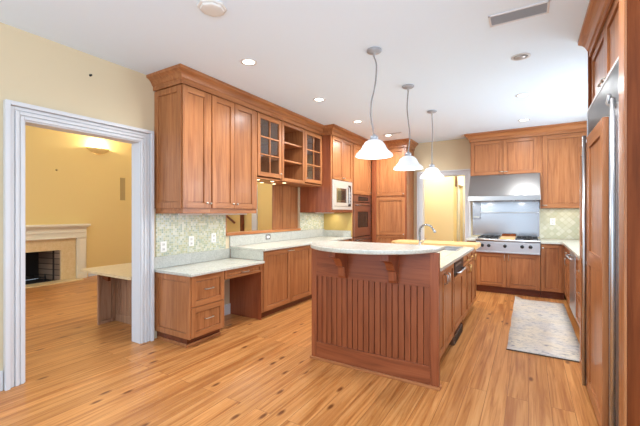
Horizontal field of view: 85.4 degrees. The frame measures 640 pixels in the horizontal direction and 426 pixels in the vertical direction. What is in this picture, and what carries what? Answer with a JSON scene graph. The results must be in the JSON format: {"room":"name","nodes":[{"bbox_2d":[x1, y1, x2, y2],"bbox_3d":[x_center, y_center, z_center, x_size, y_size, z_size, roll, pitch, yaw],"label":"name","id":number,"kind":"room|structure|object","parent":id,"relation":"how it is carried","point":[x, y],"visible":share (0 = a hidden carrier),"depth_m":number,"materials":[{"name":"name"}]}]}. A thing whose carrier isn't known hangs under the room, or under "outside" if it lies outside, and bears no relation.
{"room":"kitchen","nodes":[
{"label":"kitchen","id":0,"kind":"room"},
{"bbox_2d":[25,125,131,276],"bbox_3d":[-5.531,-0.300,6.473,0.150,3.300,8.600,0,0,31],"label":"wall","id":1,"kind":"structure","parent":0,"point":[85,187],"depth_m":7.31,"materials":[{"name":"yellow paint"}]},
{"bbox_2d":[86,147,108,153],"bbox_3d":[-4.741,-1.330,7.469,0.176,0.120,0.470,0,0,31],"label":"wall sconce","id":2,"kind":"object","parent":1,"relation":"attached to","point":[96,150],"visible":1,"depth_m":7.42,"materials":[{"name":"brown paint"}]},
{"bbox_2d":[120,178,124,199],"bbox_3d":[-4.538,-0.552,7.968,0.011,0.487,0.092,0,0,31],"label":"wall speaker","id":3,"kind":"object","parent":1,"relation":"attached to","point":[122,180],"visible":1,"depth_m":7.96,"materials":[{"name":"brown"}]},
{"bbox_2d":[0,22,314,370],"bbox_3d":[-1.515,-0.050,4.294,0.140,2.800,9.000,0,0,31],"label":"wall","id":4,"kind":"structure","parent":0,"point":[36,70],"depth_m":3.02,"materials":[{"name":"beige paint"}]},
{"bbox_2d":[0,371,2,390],"bbox_3d":[-3.090,1.275,1.518,0.018,0.150,2.620,0,0,31],"label":"baseboard","id":5,"kind":"structure","parent":4,"relation":"attached to","point":[1,372],"depth_m":2.63,"materials":[{"name":"white paint"}]},
{"bbox_2d":[3,99,153,390],"bbox_3d":[-2.147,0.242,3.197,0.186,2.215,1.220,0,0,31],"label":"trim","id":6,"kind":"structure","parent":4,"relation":"attached to","point":[16,115],"depth_m":2.82,"materials":[{"name":"white paint"}]},
{"bbox_2d":[154,83,211,214],"bbox_3d":[-1.472,-0.712,3.755,0.487,1.466,0.374,0,0,31],"label":"upper cabinet","id":7,"kind":"object","parent":4,"relation":"attached to","point":[182,112],"visible":0.98,"depth_m":3.63,"materials":[{"name":"brown wood"}]},
{"bbox_2d":[156,213,225,256],"bbox_3d":[-1.508,0.238,4.160,0.010,0.465,0.998,0,0,31],"label":"backsplash","id":8,"kind":"structure","parent":4,"relation":"attached to","point":[175,229],"depth_m":4.08,"materials":[{"name":"beige tile"}]},
{"bbox_2d":[160,241,166,251],"bbox_3d":[-1.712,0.370,3.800,0.009,0.116,0.074,0,0,31],"label":"wall outlet","id":9,"kind":"object","parent":8,"relation":"attached to","point":[163,245],"visible":1,"depth_m":3.80,"materials":[{"name":"white plastic"}]},
{"bbox_2d":[189,236,193,245],"bbox_3d":[-1.524,0.335,4.112,0.009,0.116,0.074,0,0,31],"label":"wall outlet","id":10,"kind":"object","parent":8,"relation":"attached to","point":[191,238],"visible":1,"depth_m":4.11,"materials":[{"name":"white plastic"}]},
{"bbox_2d":[211,233,215,242],"bbox_3d":[-1.349,0.315,4.404,0.009,0.116,0.074,0,0,31],"label":"wall outlet","id":11,"kind":"object","parent":8,"relation":"attached to","point":[213,235],"visible":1,"depth_m":4.40,"materials":[{"name":"white plastic"}]},
{"bbox_2d":[224,303,229,315],"bbox_3d":[-1.367,1.280,4.387,0.018,0.140,0.623,0,0,31],"label":"baseboard","id":12,"kind":"structure","parent":4,"relation":"attached to","point":[226,306],"depth_m":4.59,"materials":[{"name":"white paint"}]},
{"bbox_2d":[205,94,256,214],"bbox_3d":[-1.182,-0.712,4.238,0.487,1.466,0.748,0,0,31],"label":"upper cabinet","id":13,"kind":"object","parent":4,"relation":"attached to","point":[233,125],"visible":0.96,"depth_m":4.09,"materials":[{"name":"brown wood"}]},
{"bbox_2d":[226,215,300,235],"bbox_3d":[-0.858,-0.123,5.368,0.180,0.852,1.736,0,0,31],"label":"trim","id":14,"kind":"structure","parent":4,"relation":"attached to","point":[290,229],"depth_m":5.10,"materials":[{"name":"brown wood"}]},
{"bbox_2d":[256,111,281,182],"bbox_3d":[-0.854,-0.945,4.784,0.487,0.990,0.519,0,0,31],"label":"upper cabinet","id":15,"kind":"object","parent":4,"relation":"attached to","point":[269,129],"visible":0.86,"depth_m":4.85,"materials":[{"name":"brown wood"}]},
{"bbox_2d":[261,137,276,144],"bbox_3d":[-0.874,-1.010,4.796,0.416,0.024,0.481,0,0,31],"label":"shelf","id":16,"kind":"object","parent":15,"relation":"attached to","point":[264,140],"depth_m":4.84,"materials":[{"name":"brown wood"}]},
{"bbox_2d":[261,155,277,161],"bbox_3d":[-0.874,-0.750,4.796,0.416,0.024,0.481,0,0,31],"label":"shelf","id":17,"kind":"object","parent":15,"relation":"attached to","point":[265,158],"depth_m":4.79,"materials":[{"name":"brown wood"}]},
{"bbox_2d":[258,120,304,184],"bbox_3d":[-0.582,-0.945,5.263,0.459,0.990,0.580,0,0,31],"label":"upper cabinet","id":18,"kind":"object","parent":4,"relation":"attached to","point":[293,137],"visible":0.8,"depth_m":5.40,"materials":[{"name":"brown wood"}]},
{"bbox_2d":[284,141,301,149],"bbox_3d":[-0.590,-1.020,5.268,0.416,0.024,0.542,0,0,31],"label":"shelf","id":19,"kind":"object","parent":18,"relation":"attached to","point":[287,146],"depth_m":5.34,"materials":[{"name":"brown wood"}]},
{"bbox_2d":[284,159,301,165],"bbox_3d":[-0.590,-0.760,5.268,0.416,0.024,0.542,0,0,31],"label":"shelf","id":20,"kind":"object","parent":18,"relation":"attached to","point":[286,162],"depth_m":5.32,"materials":[{"name":"brown wood"}]},
{"bbox_2d":[146,63,418,150],"bbox_3d":[0.142,-1.375,5.410,0.840,0.146,5.225,0,0,39],"label":"crown molding","id":21,"kind":"structure","parent":4,"relation":"attached to","point":[177,74],"depth_m":4.21,"materials":[{"name":"brown wood"}]},
{"bbox_2d":[272,184,297,229],"bbox_3d":[-0.577,-0.142,5.811,0.025,0.813,0.688,0,0,31],"label":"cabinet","id":22,"kind":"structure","parent":4,"relation":"attached to","point":[284,198],"depth_m":5.77,"materials":[{"name":"brown wood"}]},
{"bbox_2d":[283,129,321,186],"bbox_3d":[-0.281,-0.945,5.736,0.487,0.990,0.536,0,0,31],"label":"upper cabinet","id":23,"kind":"object","parent":4,"relation":"attached to","point":[313,141],"visible":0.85,"depth_m":5.82,"materials":[{"name":"brown wood"}]},
{"bbox_2d":[307,150,318,154],"bbox_3d":[-0.301,-1.010,5.748,0.416,0.024,0.498,0,0,31],"label":"shelf","id":24,"kind":"object","parent":23,"relation":"attached to","point":[309,152],"depth_m":5.72,"materials":[{"name":"brown wood"}]},
{"bbox_2d":[307,165,318,169],"bbox_3d":[-0.301,-0.750,5.748,0.416,0.024,0.498,0,0,31],"label":"shelf","id":25,"kind":"object","parent":23,"relation":"attached to","point":[313,167],"depth_m":5.74,"materials":[{"name":"brown wood"}]},
{"bbox_2d":[300,213,323,229],"bbox_3d":[-0.140,0.149,6.436,0.010,0.309,0.820,0,0,31],"label":"backsplash","id":26,"kind":"structure","parent":4,"relation":"attached to","point":[308,221],"depth_m":6.40,"materials":[{"name":"beige tile"}]},
{"bbox_2d":[300,135,351,212],"bbox_3d":[0.145,-0.720,6.271,0.667,1.451,0.818,0,0,31],"label":"upper cabinet","id":27,"kind":"object","parent":4,"relation":"attached to","point":[336,151],"visible":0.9,"depth_m":5.92,"materials":[{"name":"brown wood"}]},
{"bbox_2d":[332,179,351,209],"bbox_3d":[0.240,-0.309,6.217,0.489,0.505,0.744,0,0,31],"label":"microwave oven","id":28,"kind":"object","parent":27,"relation":"in","point":[341,190],"visible":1,"depth_m":6.05,"materials":[{"name":"white metal"}]},
{"bbox_2d":[227,183,271,231],"bbox_3d":[-1.384,-0.300,9.085,4.569,3.300,0.150,0,0,31],"label":"wall","id":29,"kind":"structure","parent":0,"point":[264,190],"depth_m":9.09,"materials":[{"name":"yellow paint"}]},
{"bbox_2d":[252,185,257,229],"bbox_3d":[-1.728,0.300,9.181,0.180,2.100,0.039,0,0,31],"label":"trim","id":30,"kind":"structure","parent":29,"relation":"attached to","point":[254,215],"depth_m":9.14,"materials":[{"name":"white paint"}]},
{"bbox_2d":[229,229,351,260],"bbox_3d":[-0.309,0.452,5.562,0.619,0.291,2.497,0,0,31],"label":"countertop","id":31,"kind":"structure","parent":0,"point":[258,243],"depth_m":5.12,"materials":[{"name":"stone"}]},
{"bbox_2d":[0,0,589,142],"bbox_3d":[2.138,-1.500,4.315,6.380,0.100,12.800,0,0,31],"label":"ceiling","id":32,"kind":"structure","parent":0,"point":[461,67],"depth_m":3.13,"materials":[{"name":"white paint"}]},
{"bbox_2d":[197,0,226,16],"bbox_3d":[-0.757,-1.433,2.438,0.185,0.032,0.185,0,0,-37],"label":"smoke detector","id":33,"kind":"object","parent":32,"relation":"attached to","point":[214,8],"visible":1,"depth_m":2.41,"materials":[{"name":"white plastic"}]},
{"bbox_2d":[240,58,256,65],"bbox_3d":[-0.684,-1.446,3.328,0.160,0.006,0.160,0,0,31],"label":"recessed light","id":34,"kind":"object","parent":32,"relation":"in","point":[246,61],"visible":1,"depth_m":3.32,"materials":[{"name":"white paint"}]},
{"bbox_2d":[313,97,324,101],"bbox_3d":[-0.011,-1.446,4.428,0.160,0.006,0.160,0,0,31],"label":"recessed light","id":35,"kind":"object","parent":32,"relation":"in","point":[318,99],"visible":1,"depth_m":4.42,"materials":[{"name":"white paint"}]},
{"bbox_2d":[355,47,392,158],"bbox_3d":[0.481,-0.976,3.088,0.334,0.947,0.334,0,0,31],"label":"pendant light","id":36,"kind":"object","parent":32,"relation":"hanging from","point":[374,148],"visible":1,"depth_m":3.05,"materials":[{"name":"white glass"}]},
{"bbox_2d":[393,84,422,170],"bbox_3d":[1.007,-0.976,3.962,0.334,0.947,0.334,0,0,31],"label":"pendant light","id":37,"kind":"object","parent":32,"relation":"hanging from","point":[408,162],"visible":1,"depth_m":3.92,"materials":[{"name":"white glass"}]},
{"bbox_2d":[420,110,443,178],"bbox_3d":[1.594,-0.976,4.940,0.334,0.947,0.334,0,0,31],"label":"pendant light","id":38,"kind":"object","parent":32,"relation":"hanging from","point":[432,172],"visible":1,"depth_m":4.89,"materials":[{"name":"white glass"}]},
{"bbox_2d":[488,0,549,26],"bbox_3d":[1.444,-1.446,2.530,0.382,0.008,0.165,0,0,31],"label":"ceiling vent","id":39,"kind":"object","parent":32,"relation":"in","point":[541,8],"visible":1,"depth_m":2.52,"materials":[{"name":"grey metal"}]},
{"bbox_2d":[511,53,530,60],"bbox_3d":[1.862,-1.437,3.215,0.160,0.024,0.160,0,0,31],"label":"recessed light","id":40,"kind":"object","parent":32,"relation":"in","point":[521,56],"visible":1,"depth_m":3.19,"materials":[{"name":"white paint"}]},
{"bbox_2d":[515,93,529,97],"bbox_3d":[2.493,-1.446,4.265,0.160,0.006,0.160,0,0,31],"label":"recessed light","id":41,"kind":"object","parent":32,"relation":"in","point":[521,94],"visible":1,"depth_m":4.27,"materials":[{"name":"white paint"}]},
{"bbox_2d":[0,276,598,425],"bbox_3d":[0.115,1.400,5.531,11.100,0.100,12.800,0,0,31],"label":"floor","id":42,"kind":"structure","parent":0,"point":[79,371],"depth_m":2.80,"materials":[{"name":"brown wood"}]},
{"bbox_2d":[25,224,90,288],"bbox_3d":[-5.534,0.787,6.545,0.870,1.125,1.980,0,0,31],"label":"fireplace","id":43,"kind":"object","parent":42,"relation":"on","point":[54,253],"visible":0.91,"depth_m":6.93,"materials":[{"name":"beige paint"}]},
{"bbox_2d":[25,224,90,228],"bbox_3d":[-5.367,0.260,6.445,0.159,0.070,1.980,0,0,31],"label":"mantel shelf","id":44,"kind":"object","parent":43,"relation":"attached to","point":[54,226],"depth_m":6.80,"materials":[{"name":"beige paint"}]},
{"bbox_2d":[80,263,131,324],"bbox_3d":[-2.282,1.012,4.177,1.045,0.676,0.650,0,0,31],"label":"desk","id":45,"kind":"object","parent":42,"relation":"on","point":[114,282],"visible":0.62,"depth_m":4.26,"materials":[{"name":"brown wood"}]},
{"bbox_2d":[155,271,223,347],"bbox_3d":[-1.398,0.991,3.766,0.602,0.719,0.460,0,0,31],"label":"base cabinet","id":46,"kind":"object","parent":42,"relation":"on","point":[189,311],"visible":0.84,"depth_m":3.60,"materials":[{"name":"brown wood"}]},
{"bbox_2d":[154,248,264,279],"bbox_3d":[-1.237,0.605,4.026,0.611,0.266,1.108,0,0,31],"label":"desk","id":47,"kind":"object","parent":46,"relation":"on","point":[193,264],"depth_m":3.99,"materials":[{"name":"stone"}]},
{"bbox_2d":[240,215,243,230],"bbox_3d":[-2.100,0.649,9.358,0.110,1.399,0.110,0,0,31],"label":"newel post","id":48,"kind":"object","parent":42,"relation":"on","point":[241,216],"visible":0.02,"depth_m":9.32,"materials":[{"name":"brown wood"}]},
{"bbox_2d":[230,245,310,319],"bbox_3d":[-0.653,0.915,5.005,0.603,0.869,1.172,0,0,31],"label":"base cabinet","id":49,"kind":"object","parent":42,"relation":"on","point":[284,281],"visible":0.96,"depth_m":4.63,"materials":[{"name":"brown wood"}]},
{"bbox_2d":[308,248,311,298],"bbox_3d":[-0.180,0.915,5.792,0.603,0.869,0.660,0,0,31],"label":"base cabinet","id":50,"kind":"object","parent":42,"relation":"on","point":[309,296],"visible":0.02,"depth_m":5.39,"materials":[{"name":"brown wood"}]},
{"bbox_2d":[324,143,370,241],"bbox_3d":[0.579,-0.048,6.993,0.667,2.795,0.871,0,0,31],"label":"tall cabinet","id":51,"kind":"object","parent":42,"relation":"on","point":[361,168],"visible":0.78,"depth_m":6.67,"materials":[{"name":"brown wood"}]},
{"bbox_2d":[353,195,371,241],"bbox_3d":[0.636,0.398,6.962,0.601,1.475,0.796,0,0,31],"label":"wall oven","id":52,"kind":"object","parent":51,"relation":"in","point":[362,205],"visible":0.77,"depth_m":6.78,"materials":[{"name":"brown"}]},
{"bbox_2d":[310,249,475,390],"bbox_3d":[1.049,0.829,4.000,1.172,1.042,2.941,0,0,31],"label":"kitchen island","id":53,"kind":"object","parent":42,"relation":"on","point":[388,316],"visible":0.84,"depth_m":2.93,"materials":[{"name":"brown wood"}]},
{"bbox_2d":[310,240,444,254],"bbox_3d":[0.369,0.288,2.886,1.156,0.033,0.673,0,0,31],"label":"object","id":54,"kind":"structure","parent":53,"relation":"on","point":[348,247],"depth_m":2.73,"materials":[{"name":"stone"}]},
{"bbox_2d":[436,246,473,270],"bbox_3d":[1.018,0.466,4.002,1.153,0.031,1.986,0,0,31],"label":"island countertop","id":55,"kind":"structure","parent":53,"relation":"on","point":[447,258],"depth_m":3.67,"materials":[{"name":"stone"}]},
{"bbox_2d":[418,224,435,244],"bbox_3d":[1.399,0.296,4.546,0.249,0.307,0.068,0,0,31],"label":"faucet","id":56,"kind":"object","parent":55,"relation":"on","point":[432,228],"visible":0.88,"depth_m":4.57,"materials":[{"name":"grey metal"}]},
{"bbox_2d":[391,239,480,249],"bbox_3d":[1.666,0.452,5.078,1.205,0.058,0.518,0,0,31],"label":"block","id":57,"kind":"object","parent":55,"relation":"on","point":[476,245],"visible":0.8,"depth_m":4.97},
{"bbox_2d":[445,246,463,250],"bbox_3d":[1.551,0.463,4.446,0.472,0.036,0.532,0,0,31],"label":"sink","id":58,"kind":"object","parent":55,"relation":"in","point":[448,248],"visible":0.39,"depth_m":4.55,"materials":[{"name":"grey metal"}]},
{"bbox_2d":[445,247,460,249],"bbox_3d":[1.551,0.466,4.446,0.436,0.030,0.496,0,0,31],"label":"basin","id":59,"kind":"object","parent":58,"relation":"in","point":[446,248],"depth_m":4.57,"materials":[{"name":"grey"}]},
{"bbox_2d":[449,257,465,344],"bbox_3d":[1.488,0.918,3.749,0.114,0.856,0.530,0,0,31],"label":"dishwasher","id":60,"kind":"object","parent":53,"relation":"in","point":[458,265],"visible":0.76,"depth_m":3.73,"materials":[{"name":"brown wood"}]},
{"bbox_2d":[372,147,413,242],"bbox_3d":[1.513,-0.048,7.231,0.740,2.795,0.542,0,0,31],"label":"pantry cabinet","id":61,"kind":"object","parent":42,"relation":"on","point":[392,190],"visible":0.53,"depth_m":7.04,"materials":[{"name":"brown wood"}]},
{"bbox_2d":[476,252,539,296],"bbox_3d":[3.269,1.008,6.036,0.937,0.685,0.782,0,0,31],"label":"base cabinet","id":62,"kind":"object","parent":42,"relation":"on","point":[506,273],"visible":0.91,"depth_m":5.72,"materials":[{"name":"brown wood"}]},
{"bbox_2d":[506,296,579,362],"bbox_3d":[2.732,1.328,4.295,0.638,0.045,2.412,0,0,31],"label":"runner rug","id":63,"kind":"object","parent":42,"relation":"on","point":[541,328],"visible":0.93,"depth_m":3.92,"materials":[{"name":"beige fabric"}]},
{"bbox_2d":[540,243,563,299],"bbox_3d":[3.808,0.916,5.716,0.310,0.868,0.777,0,0,31],"label":"base cabinet","id":64,"kind":"object","parent":42,"relation":"on","point":[551,255],"visible":0.92,"depth_m":5.42,"materials":[{"name":"brown wood"}]},
{"bbox_2d":[564,246,569,304],"bbox_3d":[3.774,0.916,4.790,0.662,0.868,0.900,0,0,31],"label":"base cabinet","id":65,"kind":"object","parent":42,"relation":"on","point":[566,251],"visible":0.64,"depth_m":4.90,"materials":[{"name":"brown wood"}]},
{"bbox_2d":[565,251,575,317],"bbox_3d":[3.350,0.917,4.168,0.633,0.866,0.596,0,0,31],"label":"dishwasher","id":66,"kind":"object","parent":42,"relation":"on","point":[572,258],"visible":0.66,"depth_m":4.17,"materials":[{"name":"grey metal"}]},
{"bbox_2d":[576,257,579,327],"bbox_3d":[2.899,0.916,3.334,0.662,0.868,1.290,0,0,31],"label":"base cabinet","id":67,"kind":"object","parent":42,"relation":"on","point":[577,259],"visible":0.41,"depth_m":3.90,"materials":[{"name":"brown wood"}]},
{"bbox_2d":[539,238,579,259],"bbox_3d":[3.360,0.465,4.367,0.934,0.031,3.548,0,0,31],"label":"countertop","id":68,"kind":"structure","parent":67,"relation":"on","point":[571,245],"depth_m":5.29,"materials":[{"name":"stone"}]},
{"bbox_2d":[588,49,594,107],"bbox_3d":[2.546,-0.045,2.753,0.669,2.790,0.038,0,0,31],"label":"enclosure","id":69,"kind":"object","parent":42,"relation":"on","point":[589,58],"visible":0.02,"depth_m":2.90,"materials":[{"name":"brown wood"}]},
{"bbox_2d":[580,56,618,425],"bbox_3d":[2.182,0.247,2.232,0.756,2.205,1.225,0,0,31],"label":"refrigerator","id":70,"kind":"object","parent":42,"relation":"on","point":[599,152],"visible":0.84,"depth_m":2.08,"materials":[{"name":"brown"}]},
{"bbox_2d":[592,0,618,100],"bbox_3d":[2.214,-1.153,2.213,0.683,0.583,1.225,0,0,31],"label":"upper cabinet","id":71,"kind":"object","parent":70,"relation":"on","point":[606,52],"visible":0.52,"depth_m":2.33,"materials":[{"name":"brown wood"}]},
{"bbox_2d":[578,0,613,56],"bbox_3d":[1.910,-1.375,2.397,0.091,0.146,1.223,0,0,31],"label":"crown molding","id":72,"kind":"structure","parent":71,"relation":"attached to","point":[597,12],"depth_m":2.51,"materials":[{"name":"brown wood"}]},
{"bbox_2d":[619,0,639,425],"bbox_3d":[1.865,-0.049,1.634,0.685,2.798,0.122,0,0,31],"label":"enclosure","id":73,"kind":"object","parent":42,"relation":"on","point":[629,10],"visible":1,"depth_m":1.75,"materials":[{"name":"brown wood"}]},
{"bbox_3d":[2.811,0.916,6.331,0.147,0.868,0.749,0,0,31],"label":"base cabinet","id":74,"kind":"object","parent":42,"relation":"on","visible":0},
{"bbox_2d":[465,236,477,240],"bbox_3d":[2.799,0.465,6.323,0.166,0.031,0.773,0,0,31],"label":"countertop","id":75,"kind":"structure","parent":74,"relation":"on","point":[472,238],"depth_m":6.12,"materials":[{"name":"stone"}]},
{"bbox_2d":[425,176,464,241],"bbox_3d":[2.617,-0.050,9.889,2.700,2.800,2.550,0,0,31],"label":"wall","id":76,"kind":"structure","parent":0,"point":[440,193],"depth_m":8.29,"materials":[{"name":"beige paint"}]},
{"bbox_2d":[458,186,459,241],"bbox_3d":[3.513,0.325,8.914,0.040,2.030,0.780,0,0,31],"label":"door","id":77,"kind":"structure","parent":76,"relation":"in","point":[458,186],"depth_m":9.02,"materials":[{"name":"white paint"}]},
{"bbox_2d":[457,180,463,241],"bbox_3d":[3.592,0.275,8.866,0.024,2.150,0.980,0,0,31],"label":"trim","id":78,"kind":"structure","parent":76,"relation":"attached to","point":[460,183],"depth_m":8.78,"materials":[{"name":"white paint"}]},
{"bbox_2d":[370,138,579,254],"bbox_3d":[2.827,-0.050,6.841,4.680,2.800,0.140,0,0,31],"label":"wall","id":79,"kind":"structure","parent":0,"point":[448,154],"depth_m":6.97,"materials":[{"name":"beige paint"}]},
{"bbox_2d":[417,169,470,241],"bbox_3d":[2.498,0.250,7.012,1.030,2.200,0.186,0,0,31],"label":"trim","id":80,"kind":"structure","parent":79,"relation":"attached to","point":[461,172],"depth_m":6.95,"materials":[{"name":"white paint"}]},
{"bbox_2d":[468,173,540,201],"bbox_3d":[3.244,-0.444,6.132,1.091,0.469,0.643,0,0,31],"label":"range hood","id":81,"kind":"object","parent":79,"relation":"attached to","point":[507,187],"visible":1,"depth_m":5.95,"materials":[{"name":"silver metal"}]},
{"bbox_2d":[471,136,539,175],"bbox_3d":[3.319,-1.062,6.251,1.091,0.765,0.363,0,0,31],"label":"upper cabinet","id":82,"kind":"object","parent":79,"relation":"attached to","point":[521,155],"visible":0.91,"depth_m":6.11,"materials":[{"name":"brown wood"}]},
{"bbox_2d":[464,121,586,143],"bbox_3d":[3.661,-1.375,6.011,2.111,0.146,0.422,0,0,31],"label":"crown molding","id":83,"kind":"structure","parent":82,"relation":"attached to","point":[581,126],"depth_m":5.89,"materials":[{"name":"brown wood"}]},
{"bbox_2d":[472,201,538,236],"bbox_3d":[3.369,0.105,6.340,1.085,0.630,0.159,0,0,31],"label":"backsplash","id":84,"kind":"structure","parent":79,"relation":"attached to","point":[520,218],"depth_m":6.38,"materials":[{"name":"grey"}]},
{"bbox_2d":[480,212,538,212],"bbox_3d":[3.424,-0.011,6.300,0.920,0.012,0.148,0,0,31],"label":"shelf","id":85,"kind":"object","parent":79,"relation":"attached to","point":[480,212],"depth_m":6.23,"materials":[{"name":"silver metal"}]},
{"bbox_2d":[540,209,579,238],"bbox_3d":[4.275,0.185,5.883,0.929,0.520,0.010,0,0,31],"label":"backsplash","id":86,"kind":"structure","parent":79,"relation":"attached to","point":[567,221],"depth_m":5.96,"materials":[{"name":"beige tile"}]},
{"bbox_2d":[550,218,554,224],"bbox_3d":[4.035,0.150,6.016,0.074,0.116,0.009,0,0,31],"label":"wall outlet","id":87,"kind":"object","parent":86,"relation":"attached to","point":[552,220],"visible":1,"depth_m":6.01,"materials":[{"name":"white plastic"}]},
{"bbox_2d":[540,131,586,207],"bbox_3d":[4.190,-0.762,5.727,0.940,1.365,0.363,0,0,31],"label":"upper cabinet","id":88,"kind":"object","parent":79,"relation":"attached to","point":[559,153],"visible":0.63,"depth_m":5.71,"materials":[{"name":"brown wood"}]},
{"bbox_2d":[476,235,539,254],"bbox_3d":[3.238,0.535,5.984,0.932,0.254,0.766,0,0,31],"label":"rangetop","id":89,"kind":"object","parent":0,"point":[530,245],"visible":0.97,"depth_m":5.70,"materials":[{"name":"silver metal"}]},
{"bbox_2d":[500,234,515,239],"bbox_3d":[3.247,0.406,5.990,0.220,0.060,0.593,0,0,31],"label":"griddle cover","id":90,"kind":"object","parent":89,"relation":"on","point":[504,236],"visible":1,"depth_m":6.11,"materials":[{"name":"brown wood"}]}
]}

